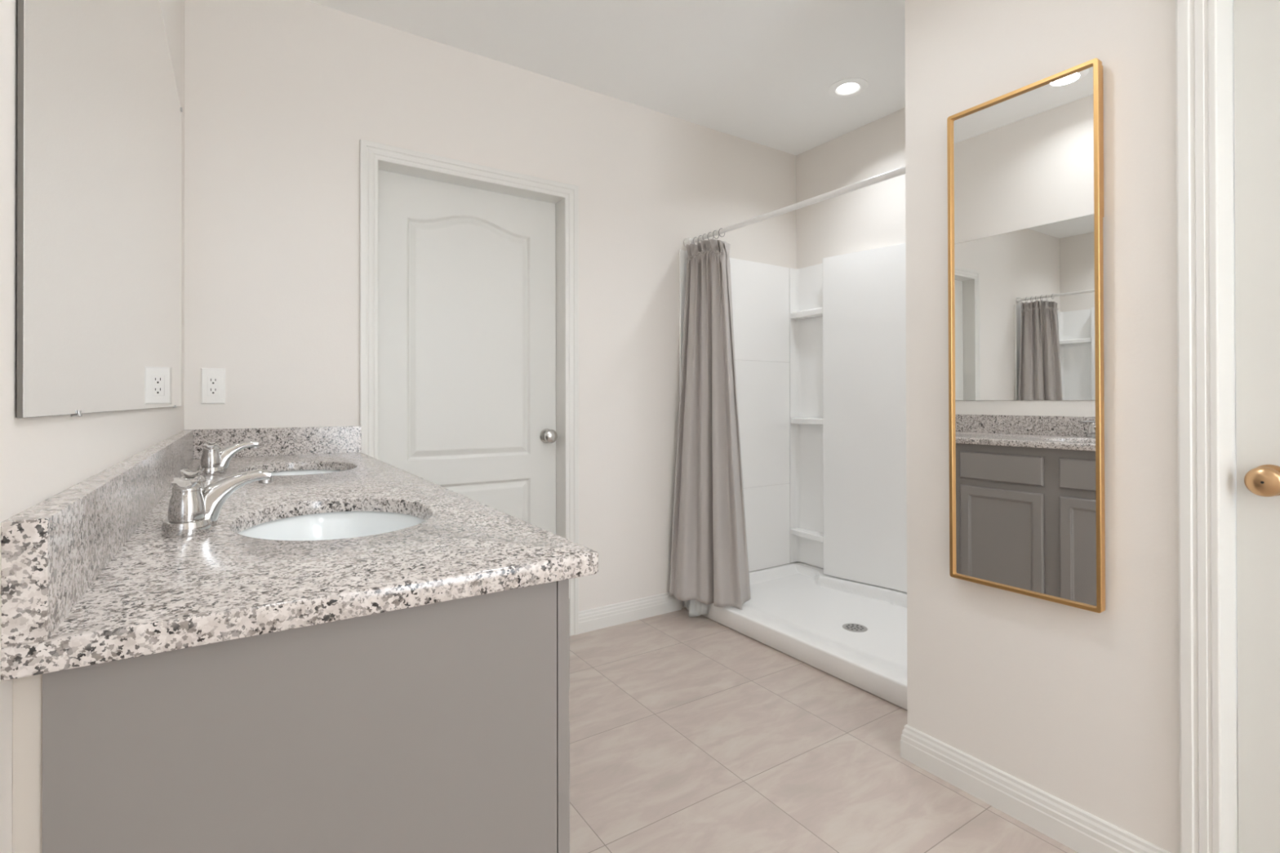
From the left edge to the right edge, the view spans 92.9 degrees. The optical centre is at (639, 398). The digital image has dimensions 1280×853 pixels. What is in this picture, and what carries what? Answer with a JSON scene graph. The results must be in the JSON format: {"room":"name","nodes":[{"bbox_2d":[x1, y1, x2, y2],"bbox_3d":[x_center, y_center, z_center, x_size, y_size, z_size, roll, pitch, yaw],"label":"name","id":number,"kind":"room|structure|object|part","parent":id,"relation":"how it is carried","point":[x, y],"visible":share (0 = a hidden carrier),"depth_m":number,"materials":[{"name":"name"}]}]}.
{"room":"bathroom","nodes":[
{"label":"bathroom","id":0,"kind":"room"},
{"bbox_2d":[0,0,184,852],"bbox_3d":[-0.386,-0.192,0.196,0.120,2.527,4.750,0,0,-33],"label":"wall","id":1,"kind":"structure","parent":0,"point":[42,457],"depth_m":0.52,"materials":[{"name":"white paint"}]},
{"bbox_2d":[0,429,193,647],"bbox_3d":[-0.989,0.148,1.247,0.026,0.097,1.843,0,0,-33],"label":"backsplash","id":2,"kind":"structure","parent":1,"relation":"attached to","point":[53,550],"depth_m":0.56,"materials":[{"name":"stone"}]},
{"bbox_2d":[16,0,182,417],"bbox_3d":[-0.952,-0.428,1.175,0.008,0.902,1.613,0,0,-33],"label":"vanity mirror","id":3,"kind":"object","parent":1,"relation":"attached to","point":[100,111],"visible":1,"depth_m":0.77,"materials":[{"name":"grey mirror"}]},
{"bbox_2d":[184,0,796,611],"bbox_3d":[-0.272,-0.181,2.898,3.038,2.527,0.125,0,0,-33],"label":"wall","id":4,"kind":"structure","parent":0,"point":[281,96],"depth_m":2.39,"materials":[{"name":"white paint"}]},
{"bbox_2d":[200,368,225,404],"bbox_3d":[-1.438,-0.042,2.050,0.069,0.122,0.009,0,0,-33],"label":"power outlet","id":5,"kind":"object","parent":4,"relation":"attached to","point":[212,380],"visible":1,"depth_m":2.05,"materials":[{"name":"white plastic"}]},
{"bbox_2d":[207,376,218,395],"bbox_3d":[-1.437,-0.042,2.048,0.033,0.066,0.003,0,0,-33],"label":"receptacle","id":6,"kind":"object","parent":5,"relation":"attached to","point":[212,381],"depth_m":2.05,"materials":[{"name":"white plastic"}]},
{"bbox_2d":[377,169,557,533],"bbox_3d":[-0.715,0.081,2.614,0.789,1.982,0.100,0,0,-33],"label":"door","id":7,"kind":"structure","parent":4,"relation":"in","point":[467,276],"depth_m":2.62,"materials":[{"name":"white paint"}]},
{"bbox_3d":[-0.413,0.173,2.786,0.063,0.063,0.057,0,0,-33],"label":"knob","id":8,"kind":"part","parent":7,"relation":"part of","materials":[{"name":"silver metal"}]},
{"bbox_2d":[360,138,578,635],"bbox_3d":[-0.672,0.052,2.549,0.922,2.060,0.016,0,0,-33],"label":"trim","id":9,"kind":"structure","parent":4,"relation":"attached to","point":[371,153],"depth_m":2.48,"materials":[{"name":"white paint"}]},
{"bbox_2d":[377,160,564,537],"bbox_3d":[-0.711,0.078,2.608,0.819,2.008,0.125,0,0,-33],"label":"trim","id":10,"kind":"structure","parent":4,"relation":"attached to","point":[559,202],"depth_m":2.79,"materials":[{"name":"white paint"}]},
{"bbox_2d":[578,591,681,634],"bbox_3d":[-0.038,1.033,2.962,0.590,0.098,0.014,0,0,-33],"label":"baseboard","id":11,"kind":"structure","parent":4,"relation":"attached to","point":[597,618],"depth_m":2.94,"materials":[{"name":"white paint"}]},
{"bbox_2d":[684,166,905,246],"bbox_3d":[0.649,-0.810,2.582,0.047,0.054,1.420,0,0,-34],"label":"shower curtain rod","id":12,"kind":"object","parent":4,"relation":"attached to","point":[901,171],"visible":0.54,"depth_m":2.50,"materials":[{"name":"white metal"}]},
{"bbox_3d":[0.309,-0.803,3.077,0.040,0.042,0.009,0,0,-33],"label":"curtain ring","id":13,"kind":"object","parent":12,"relation":"hanging from","visible":0},
{"bbox_2d":[669,239,751,617],"bbox_3d":[0.335,0.145,2.995,0.390,1.858,0.216,0,0,33],"label":"shower curtain","id":14,"kind":"object","parent":13,"relation":"hanging from","point":[709,562],"visible":1,"depth_m":2.95,"materials":[{"name":"grey fabric"}]},
{"bbox_2d":[306,0,905,155],"bbox_3d":[0.882,-1.505,1.037,3.160,0.100,4.750,0,0,-33],"label":"ceiling","id":15,"kind":"structure","parent":0,"point":[761,72],"depth_m":2.52,"materials":[{"name":"white paint"}]},
{"bbox_2d":[827,77,868,97],"bbox_3d":[0.969,-1.444,2.834,0.178,0.007,0.178,0,0,-33],"label":"recessed light","id":16,"kind":"object","parent":15,"relation":"in","point":[851,86],"visible":1,"depth_m":2.83,"materials":[{"name":"white plastic"}]},
{"bbox_2d":[568,607,1078,852],"bbox_3d":[0.887,1.123,1.026,3.160,0.100,4.750,0,0,-33],"label":"floor","id":17,"kind":"structure","parent":0,"point":[697,734],"depth_m":1.79,"materials":[{"name":"beige tile"}]},
{"bbox_2d":[12,578,569,852],"bbox_3d":[-0.788,0.650,1.390,0.519,0.854,1.815,0,0,-33],"label":"vanity cabinet","id":18,"kind":"object","parent":17,"relation":"on","point":[442,726],"visible":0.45,"depth_m":0.61,"materials":[{"name":"grey paint"}]},
{"bbox_2d":[0,426,598,680],"bbox_3d":[-0.776,0.162,1.387,0.535,0.123,1.843,0,0,-33],"label":"countertop","id":19,"kind":"structure","parent":18,"relation":"on","point":[89,575],"depth_m":0.69,"materials":[{"name":"stone"}]},
{"bbox_2d":[160,467,272,537],"bbox_3d":[-0.649,0.154,0.943,0.137,0.081,0.214,0,0,-33],"label":"centerset faucet","id":20,"kind":"object","parent":19,"relation":"on","point":[194,507],"visible":1,"depth_m":0.88,"materials":[{"name":"silver metal"}]},
{"bbox_3d":[-0.642,0.120,0.860,0.030,0.013,0.068,0,0,-33],"label":"lever","id":21,"kind":"part","parent":20,"relation":"part of","materials":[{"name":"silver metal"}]},
{"bbox_3d":[-0.682,0.184,0.921,0.058,0.020,0.165,0,0,-33],"label":"plate","id":22,"kind":"part","parent":20,"relation":"part of","materials":[{"name":"silver metal"}]},
{"bbox_3d":[-0.722,0.120,0.982,0.030,0.013,0.068,0,0,-33],"label":"lever","id":23,"kind":"part","parent":20,"relation":"part of","materials":[{"name":"silver metal"}]},
{"bbox_3d":[-0.643,0.154,0.947,0.120,0.080,0.040,0,0,-33],"label":"spout","id":24,"kind":"part","parent":20,"relation":"part of","materials":[{"name":"silver metal"}]},
{"bbox_2d":[196,440,258,475],"bbox_3d":[-1.120,0.158,1.659,0.137,0.081,0.214,0,0,-33],"label":"centerset faucet","id":25,"kind":"object","parent":19,"relation":"on","point":[215,460],"visible":0.99,"depth_m":1.59,"materials":[{"name":"silver metal"}]},
{"bbox_3d":[-1.113,0.124,1.576,0.030,0.013,0.068,0,0,-33],"label":"lever","id":26,"kind":"part","parent":25,"relation":"part of","materials":[{"name":"silver metal"}]},
{"bbox_3d":[-1.153,0.188,1.637,0.058,0.020,0.165,0,0,-33],"label":"plate","id":27,"kind":"part","parent":25,"relation":"part of","materials":[{"name":"silver metal"}]},
{"bbox_3d":[-1.193,0.124,1.698,0.030,0.013,0.068,0,0,-33],"label":"lever","id":28,"kind":"part","parent":25,"relation":"part of","materials":[{"name":"silver metal"}]},
{"bbox_3d":[-1.114,0.158,1.663,0.120,0.080,0.040,0,0,-33],"label":"spout","id":29,"kind":"part","parent":25,"relation":"part of","materials":[{"name":"silver metal"}]},
{"bbox_2d":[271,469,342,475],"bbox_3d":[-0.975,0.309,1.745,0.320,0.167,0.427,0,0,-33],"label":"undermount sink","id":30,"kind":"object","parent":19,"relation":"in","point":[311,471],"visible":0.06,"depth_m":1.92,"materials":[{"name":"white ceramic"}]},
{"bbox_2d":[237,511,425,540],"bbox_3d":[-0.507,0.305,1.015,0.320,0.167,0.427,0,0,-33],"label":"undermount sink","id":31,"kind":"object","parent":19,"relation":"in","point":[348,524],"visible":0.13,"depth_m":1.18,"materials":[{"name":"white ceramic"}]},
{"bbox_3d":[-0.594,0.600,1.518,0.015,0.754,1.815,0,0,-33],"label":"frame","id":32,"kind":"part","parent":18,"relation":"part of","materials":[{"name":"grey paint"}]},
{"bbox_3d":[-0.223,0.325,0.986,0.019,0.128,0.456,0,0,-33],"label":"drawer","id":33,"kind":"part","parent":18,"relation":"part of","materials":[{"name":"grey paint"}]},
{"bbox_3d":[-0.223,0.686,0.985,0.019,0.526,0.456,0,0,-33],"label":"cabinet door","id":34,"kind":"part","parent":18,"relation":"part of","materials":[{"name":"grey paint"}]},
{"bbox_2d":[685,561,907,710],"bbox_3d":[0.968,1.021,2.786,0.844,0.118,1.412,0,0,-33],"label":"shower tray","id":35,"kind":"object","parent":17,"relation":"on","point":[855,633],"visible":0.56,"depth_m":2.78,"materials":[{"name":"white plastic"}]},
{"bbox_2d":[795,107,906,568],"bbox_3d":[1.404,-0.184,3.003,0.120,2.527,1.540,0,0,-33],"label":"wall","id":36,"kind":"structure","parent":0,"point":[873,216],"depth_m":3.28,"materials":[{"name":"white paint"}]},
{"bbox_2d":[679,242,906,592],"bbox_3d":[0.955,0.096,2.782,0.872,1.729,1.412,0,0,-33],"label":"shower surround","id":37,"kind":"object","parent":36,"relation":"attached to","point":[820,349],"visible":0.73,"depth_m":3.31,"materials":[{"name":"white plastic"}]},
{"bbox_3d":[0.540,0.099,3.346,0.798,1.729,0.012,0,0,-33],"label":"wall panel","id":38,"kind":"part","parent":37,"relation":"part of","materials":[{"name":"white plastic"}]},
{"bbox_2d":[791,417,822,425],"bbox_3d":[0.970,0.129,3.465,0.078,0.035,0.250,0,0,-33],"label":"shelf","id":39,"kind":"object","parent":37,"relation":"attached to","point":[794,420],"depth_m":3.46,"materials":[{"name":"white plastic"}]},
{"bbox_2d":[791,307,822,319],"bbox_3d":[0.969,-0.483,3.468,0.078,0.036,0.250,0,0,-33],"label":"shelf","id":40,"kind":"object","parent":37,"relation":"attached to","point":[811,313],"depth_m":3.47,"materials":[{"name":"white plastic"}]},
{"bbox_2d":[791,527,823,542],"bbox_3d":[0.971,0.777,3.463,0.078,0.033,0.250,0,0,-33],"label":"shelf","id":41,"kind":"object","parent":37,"relation":"attached to","point":[815,534],"depth_m":3.47,"materials":[{"name":"white plastic"}]},
{"bbox_3d":[1.350,0.094,2.879,0.105,1.724,1.138,0,0,-33],"label":"wall panel","id":42,"kind":"part","parent":37,"relation":"part of","materials":[{"name":"white plastic"}]},
{"bbox_2d":[905,0,1179,852],"bbox_3d":[1.698,-0.194,0.571,0.122,2.527,3.087,0,0,-33],"label":"wall","id":43,"kind":"structure","parent":0,"point":[1081,707],"depth_m":1.45,"materials":[{"name":"white paint"}]},
{"bbox_2d":[946,57,1105,613],"bbox_3d":[0.962,-0.143,1.541,0.032,1.268,0.353,0,0,-34],"label":"wall mirror","id":44,"kind":"object","parent":43,"relation":"attached to","point":[1025,164],"visible":1,"depth_m":1.51,"materials":[{"name":"gold metal"}]},
{"bbox_3d":[1.062,-0.593,1.408,0.010,0.350,0.015,0,0,-34],"label":"mounting rail","id":45,"kind":"part","parent":44,"relation":"part of","materials":[{"name":"gold metal"}]},
{"bbox_2d":[900,724,1171,852],"bbox_3d":[1.020,1.026,1.594,0.143,0.098,0.649,0,0,-33],"label":"baseboard","id":46,"kind":"structure","parent":43,"relation":"attached to","point":[1076,828],"depth_m":1.55,"materials":[{"name":"white paint"}]},
{"bbox_2d":[1175,0,1222,852],"bbox_3d":[1.396,0.042,0.904,0.016,2.060,0.924,0,0,-33],"label":"trim","id":47,"kind":"structure","parent":43,"relation":"attached to","point":[1197,79],"depth_m":1.26,"materials":[{"name":"white paint"}]},
{"bbox_2d":[1217,0,1238,852],"bbox_3d":[1.454,0.067,0.942,0.122,2.008,0.821,0,0,-33],"label":"trim","id":48,"kind":"structure","parent":43,"relation":"attached to","point":[1225,7],"depth_m":1.27,"materials":[{"name":"white paint"}]},
{"bbox_2d":[1233,0,1279,852],"bbox_3d":[1.466,0.070,0.950,0.085,1.982,0.792,0,0,-33],"label":"door","id":49,"kind":"structure","parent":43,"relation":"in","point":[1256,23],"depth_m":1.26,"materials":[{"name":"white paint"}]},
{"bbox_3d":[1.266,0.168,1.230,0.057,0.060,0.060,0,0,-33],"label":"knob","id":50,"kind":"part","parent":49,"relation":"part of","materials":[{"name":"brown metal"}]}
]}

